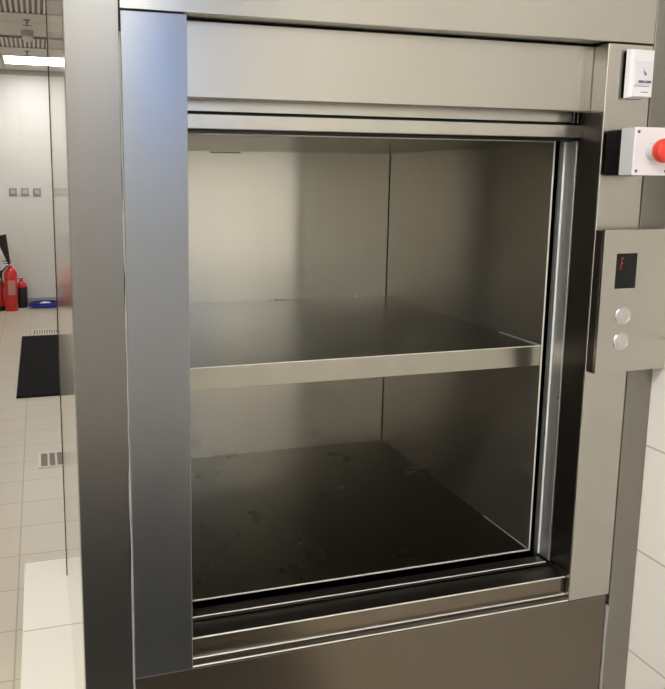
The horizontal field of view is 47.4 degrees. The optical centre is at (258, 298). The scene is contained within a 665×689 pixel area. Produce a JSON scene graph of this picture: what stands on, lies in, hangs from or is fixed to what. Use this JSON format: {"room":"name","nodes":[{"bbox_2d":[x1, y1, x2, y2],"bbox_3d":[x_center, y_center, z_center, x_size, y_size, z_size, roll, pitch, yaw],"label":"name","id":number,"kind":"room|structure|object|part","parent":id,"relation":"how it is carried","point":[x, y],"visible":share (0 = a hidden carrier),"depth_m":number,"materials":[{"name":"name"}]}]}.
{"room":"commercial kitchen","nodes":[
{"label":"commercial kitchen","id":0,"kind":"room"},
{"bbox_2d":[0,12,47,70],"bbox_3d":[-1.992,-1.820,2.584,4.508,0.100,13.470,-2,9,-16],"label":"ceiling","id":1,"kind":"structure","parent":0,"point":[12,24],"depth_m":6.85,"materials":[{"name":"beige paint"}]},
{"bbox_2d":[0,0,45,14],"bbox_3d":[-1.860,-2.254,5.766,0.600,0.016,0.560,-2,9,-16],"label":"ceiling vent","id":2,"kind":"object","parent":1,"relation":"in","point":[37,7],"visible":0.71,"depth_m":5.84,"materials":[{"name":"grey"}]},
{"bbox_3d":[-1.860,-2.254,5.766,0.600,0.016,0.560,-2,9,-16],"label":"frame","id":3,"kind":"part","parent":2,"relation":"part of","materials":[{"name":"grey metal"}]},
{"bbox_2d":[0,35,46,48],"bbox_3d":[-2.323,-2.499,7.335,0.600,0.016,0.570,-2,9,-16],"label":"ceiling vent","id":4,"kind":"object","parent":1,"relation":"in","point":[5,40],"visible":0.72,"depth_m":7.37,"materials":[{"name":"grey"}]},
{"bbox_2d":[2,54,47,65],"bbox_3d":[-2.563,-2.677,8.465,0.600,0.012,0.600,-2,9,-16],"label":"recessed light","id":5,"kind":"object","parent":1,"relation":"in","point":[8,59],"visible":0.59,"depth_m":8.45,"materials":[{"name":"white plastic"}]},
{"bbox_2d":[23,19,30,26],"bbox_3d":[-1.960,-2.329,6.357,0.061,0.050,0.061,5,10,28],"label":"sprinkler head","id":6,"kind":"object","parent":1,"relation":"attached to","point":[26,20],"visible":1,"depth_m":6.35},
{"bbox_2d":[21,30,33,41],"bbox_3d":[-2.103,-2.380,6.834,0.112,0.096,0.112,-2,9,-16],"label":"smoke detector","id":7,"kind":"object","parent":1,"relation":"attached to","point":[27,35],"visible":1,"depth_m":6.79,"materials":[{"name":"grey plastic"}]},
{"bbox_2d":[0,74,55,298],"bbox_3d":[-3.901,-1.335,9.260,4.508,2.920,0.120,-2,9,-16],"label":"wall","id":8,"kind":"structure","parent":0,"point":[26,222],"depth_m":9.46,"materials":[{"name":"white paint"}]},
{"bbox_2d":[9,188,16,195],"bbox_3d":[-3.082,-1.334,9.429,0.096,0.096,0.017,-2,9,-16],"label":"wall switch","id":9,"kind":"object","parent":8,"relation":"attached to","point":[12,191],"visible":1,"depth_m":9.42,"materials":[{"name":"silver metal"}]},
{"bbox_2d":[0,69,47,75],"bbox_3d":[-3.875,-2.738,8.975,4.508,0.060,0.020,-2,9,-16],"label":"trim","id":10,"kind":"structure","parent":8,"relation":"attached to","point":[2,71],"depth_m":9.25,"materials":[{"name":"grey"}]},
{"bbox_2d":[21,188,28,195],"bbox_3d":[-2.944,-1.339,9.469,0.096,0.096,0.017,-2,9,-16],"label":"wall switch","id":11,"kind":"object","parent":8,"relation":"attached to","point":[24,191],"visible":1,"depth_m":9.46,"materials":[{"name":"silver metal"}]},
{"bbox_2d":[4,297,55,303],"bbox_3d":[-3.889,0.075,9.415,4.508,0.085,0.012,-2,9,-16],"label":"baseboard","id":12,"kind":"structure","parent":8,"relation":"attached to","point":[41,298],"depth_m":9.72,"materials":[{"name":"grey"}]},
{"bbox_2d":[33,188,40,195],"bbox_3d":[-2.804,-1.345,9.510,0.096,0.096,0.017,-2,9,-16],"label":"wall switch","id":13,"kind":"object","parent":8,"relation":"attached to","point":[36,191],"visible":1,"depth_m":9.50,"materials":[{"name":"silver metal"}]},
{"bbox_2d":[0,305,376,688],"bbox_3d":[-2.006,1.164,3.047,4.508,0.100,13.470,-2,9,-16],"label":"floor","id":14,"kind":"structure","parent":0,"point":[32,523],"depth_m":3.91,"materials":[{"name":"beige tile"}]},
{"bbox_2d":[0,271,4,310],"bbox_3d":[-3.200,-0.095,9.208,0.160,0.490,0.160,-2,9,-16],"label":"fire extinguisher","id":15,"kind":"object","parent":14,"relation":"on","point":[2,304],"visible":0.87,"depth_m":9.18,"materials":[{"name":"red metal"}]},
{"bbox_2d":[0,234,18,310],"bbox_3d":[-3.053,-0.310,9.131,0.156,0.941,0.248,5,10,28],"label":"fire extinguisher","id":16,"kind":"object","parent":14,"relation":"on","point":[10,285],"visible":1,"depth_m":9.13,"materials":[{"name":"red metal"}]},
{"bbox_2d":[17,278,27,307],"bbox_3d":[-2.976,-0.071,9.447,0.136,0.372,0.136,-2,9,-16],"label":"fire extinguisher","id":17,"kind":"object","parent":14,"relation":"on","point":[22,287],"visible":0.89,"depth_m":9.40,"materials":[{"name":"black metal"}]},
{"bbox_2d":[16,334,59,398],"bbox_3d":[-1.839,0.548,6.647,0.527,0.016,2.270,-2,9,-16],"label":"rubber mat","id":18,"kind":"object","parent":14,"relation":"on","point":[38,375],"visible":0.7,"depth_m":6.36,"materials":[{"name":"black rubber"}]},
{"bbox_2d":[28,300,56,307],"bbox_3d":[-2.693,0.072,9.490,0.415,0.078,0.357,-2,9,-16],"label":"coiled hose","id":19,"kind":"object","parent":14,"relation":"on","point":[38,303],"visible":0.77,"depth_m":9.37,"materials":[{"name":"blue"}]},
{"bbox_2d":[32,329,57,334],"bbox_3d":[-2.222,0.351,7.942,0.330,0.006,0.240,-2,9,-16],"label":"floor drain","id":20,"kind":"object","parent":14,"relation":"on","point":[42,331],"visible":0.77,"depth_m":7.93,"materials":[{"name":"white metal"}]},
{"bbox_2d":[21,557,75,688],"bbox_3d":[-0.534,1.126,1.938,0.136,0.328,1.262,-2,9,-16],"label":"trim","id":21,"kind":"structure","parent":14,"relation":"on","point":[47,646],"depth_m":2.12,"materials":[{"name":"tile"}]},
{"bbox_2d":[38,451,61,468],"bbox_3d":[-1.140,0.918,4.313,0.240,0.006,0.240,-2,9,-16],"label":"floor drain","id":22,"kind":"object","parent":14,"relation":"on","point":[54,458],"visible":0.56,"depth_m":4.30,"materials":[{"name":"white metal"}]},
{"bbox_2d":[45,0,664,688],"bbox_3d":[0.076,-0.165,1.825,1.085,2.920,1.190,-2,9,-16],"label":"dumbwaiter","id":23,"kind":"object","parent":14,"relation":"on","point":[129,81],"visible":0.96,"depth_m":1.28,"materials":[{"name":"metal"}]},
{"bbox_3d":[-0.448,-0.310,1.673,0.003,2.591,1.137,-2,9,-16],"label":"panel","id":24,"kind":"part","parent":23,"relation":"part of","materials":[{"name":"metal"}]},
{"bbox_3d":[-0.247,-0.061,1.147,0.078,2.920,0.045,-2,9,-16],"label":"frame post","id":25,"kind":"part","parent":23,"relation":"part of","materials":[{"name":"metal"}]},
{"bbox_3d":[-0.209,-0.063,1.159,0.008,2.920,0.040,-2,9,-16],"label":"backing frame","id":26,"kind":"part","parent":23,"relation":"part of","materials":[{"name":"black"}]},
{"bbox_3d":[-0.163,0.101,1.202,0.097,1.055,0.062,-2,9,-16],"label":"jamb panel","id":27,"kind":"part","parent":23,"relation":"part of","materials":[{"name":"metal"}]},
{"bbox_3d":[-0.090,-0.252,2.385,1.074,2.920,0.003,-2,9,-16],"label":"panel","id":28,"kind":"part","parent":23,"relation":"part of","materials":[{"name":"metal"}]},
{"bbox_3d":[0.223,0.550,1.436,0.740,0.005,0.028,-2,9,-16],"label":"sill plate","id":29,"kind":"part","parent":23,"relation":"part of","materials":[{"name":"metal"}]},
{"bbox_3d":[0.241,0.987,1.441,0.937,0.762,0.018,-2,9,-16],"label":"apron panel","id":30,"kind":"part","parent":23,"relation":"part of","materials":[{"name":"metal"}]},
{"bbox_2d":[188,133,555,601],"bbox_3d":[0.099,0.074,1.735,0.776,0.846,0.711,-2,9,-16],"label":"car","id":31,"kind":"object","parent":23,"relation":"in","point":[367,314],"visible":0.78,"depth_m":1.80,"materials":[{"name":"metal"}]},
{"bbox_3d":[-0.001,0.021,2.067,0.762,0.836,0.002,-2,9,-16],"label":"panel","id":32,"kind":"part","parent":31,"relation":"part of","materials":[{"name":"metal"}]},
{"bbox_2d":[189,295,535,367],"bbox_3d":[0.099,0.059,1.730,0.763,0.003,0.702,-2,9,-16],"label":"shelf","id":33,"kind":"object","parent":31,"relation":"attached to","point":[230,331],"depth_m":1.61,"materials":[{"name":"metal"}]},
{"bbox_3d":[0.467,0.059,1.837,0.003,0.839,0.701,-2,9,-16],"label":"panel","id":34,"kind":"part","parent":31,"relation":"part of","materials":[{"name":"metal"}]},
{"bbox_3d":[0.238,0.562,1.403,0.749,0.005,0.043,-2,9,-16],"label":"sill plate","id":35,"kind":"part","parent":23,"relation":"part of","materials":[{"name":"metal"}]},
{"bbox_3d":[0.244,0.579,1.383,0.748,0.033,0.003,-2,9,-16],"label":"sill","id":36,"kind":"part","parent":23,"relation":"part of","materials":[{"name":"metal"}]},
{"bbox_3d":[0.228,-0.663,1.238,0.732,0.714,0.009,-2,9,-16],"label":"door","id":37,"kind":"part","parent":23,"relation":"part of","materials":[{"name":"metal"}]},
{"bbox_3d":[0.246,0.604,1.380,0.749,0.009,0.011,-2,9,-16],"label":"sill","id":38,"kind":"part","parent":23,"relation":"part of","materials":[{"name":"metal"}]},
{"bbox_3d":[0.237,-0.294,1.286,0.748,0.023,0.008,-2,9,-16],"label":"door","id":39,"kind":"part","parent":23,"relation":"part of","materials":[{"name":"metal"}]},
{"bbox_3d":[0.248,-0.982,1.155,0.944,1.098,0.056,-2,9,-16],"label":"panel","id":40,"kind":"part","parent":23,"relation":"part of","materials":[{"name":"metal"}]},
{"bbox_3d":[0.240,-0.383,1.265,0.749,0.114,0.021,-2,9,-16],"label":"header panel","id":41,"kind":"part","parent":23,"relation":"part of","materials":[{"name":"metal"}]},
{"bbox_3d":[0.586,-0.189,1.997,0.003,2.920,1.137,-2,9,-16],"label":"panel","id":42,"kind":"part","parent":23,"relation":"part of","materials":[{"name":"metal"}]},
{"bbox_3d":[0.580,0.110,1.500,0.012,0.858,0.007,-2,9,-16],"label":"door post","id":43,"kind":"part","parent":23,"relation":"part of","materials":[{"name":"silver metal"}]},
{"bbox_3d":[0.590,0.118,1.480,0.006,0.836,0.032,-2,9,-16],"label":"guide rail","id":44,"kind":"part","parent":23,"relation":"part of","materials":[{"name":"metal"}]},
{"bbox_3d":[0.648,0.068,1.438,0.096,1.055,0.059,-2,9,-16],"label":"jamb panel","id":45,"kind":"part","parent":23,"relation":"part of","materials":[{"name":"metal"}]},
{"bbox_3d":[0.698,-0.099,1.422,0.011,2.920,0.040,-2,9,-16],"label":"backing frame","id":46,"kind":"part","parent":23,"relation":"part of","materials":[{"name":"silver metal"}]},
{"bbox_2d":[587,229,664,373],"bbox_3d":[0.690,0.005,1.392,0.158,0.266,0.027,-2,9,-16],"label":"panel","id":47,"kind":"object","parent":23,"relation":"attached to","point":[627,333],"visible":1,"depth_m":1.38,"materials":[{"name":"metal"}]},
{"bbox_3d":[0.728,-0.100,1.429,0.058,2.920,0.045,-2,9,-16],"label":"frame post","id":48,"kind":"part","parent":23,"relation":"part of","materials":[{"name":"metal"}]},
{"bbox_2d":[604,127,664,175],"bbox_3d":[0.670,-0.254,1.303,0.076,0.081,0.108,-2,9,-16],"label":"emergency stop button","id":49,"kind":"object","parent":23,"relation":"attached to","point":[636,151],"visible":1,"depth_m":1.29,"materials":[{"name":"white plastic"}]},
{"bbox_2d":[623,49,654,98],"bbox_3d":[0.672,-0.396,1.328,0.049,0.084,0.019,-2,9,-16],"label":"doorbell push","id":50,"kind":"object","parent":23,"relation":"attached to","point":[639,63],"visible":1,"depth_m":1.32,"materials":[{"name":"white plastic"}]},
{"bbox_2d":[625,366,664,688],"bbox_3d":[0.222,-0.417,3.457,0.120,2.920,13.470,-2,9,-16],"label":"wall","id":51,"kind":"structure","parent":0,"point":[645,669],"depth_m":1.47,"materials":[{"name":"white tile"}]}
]}

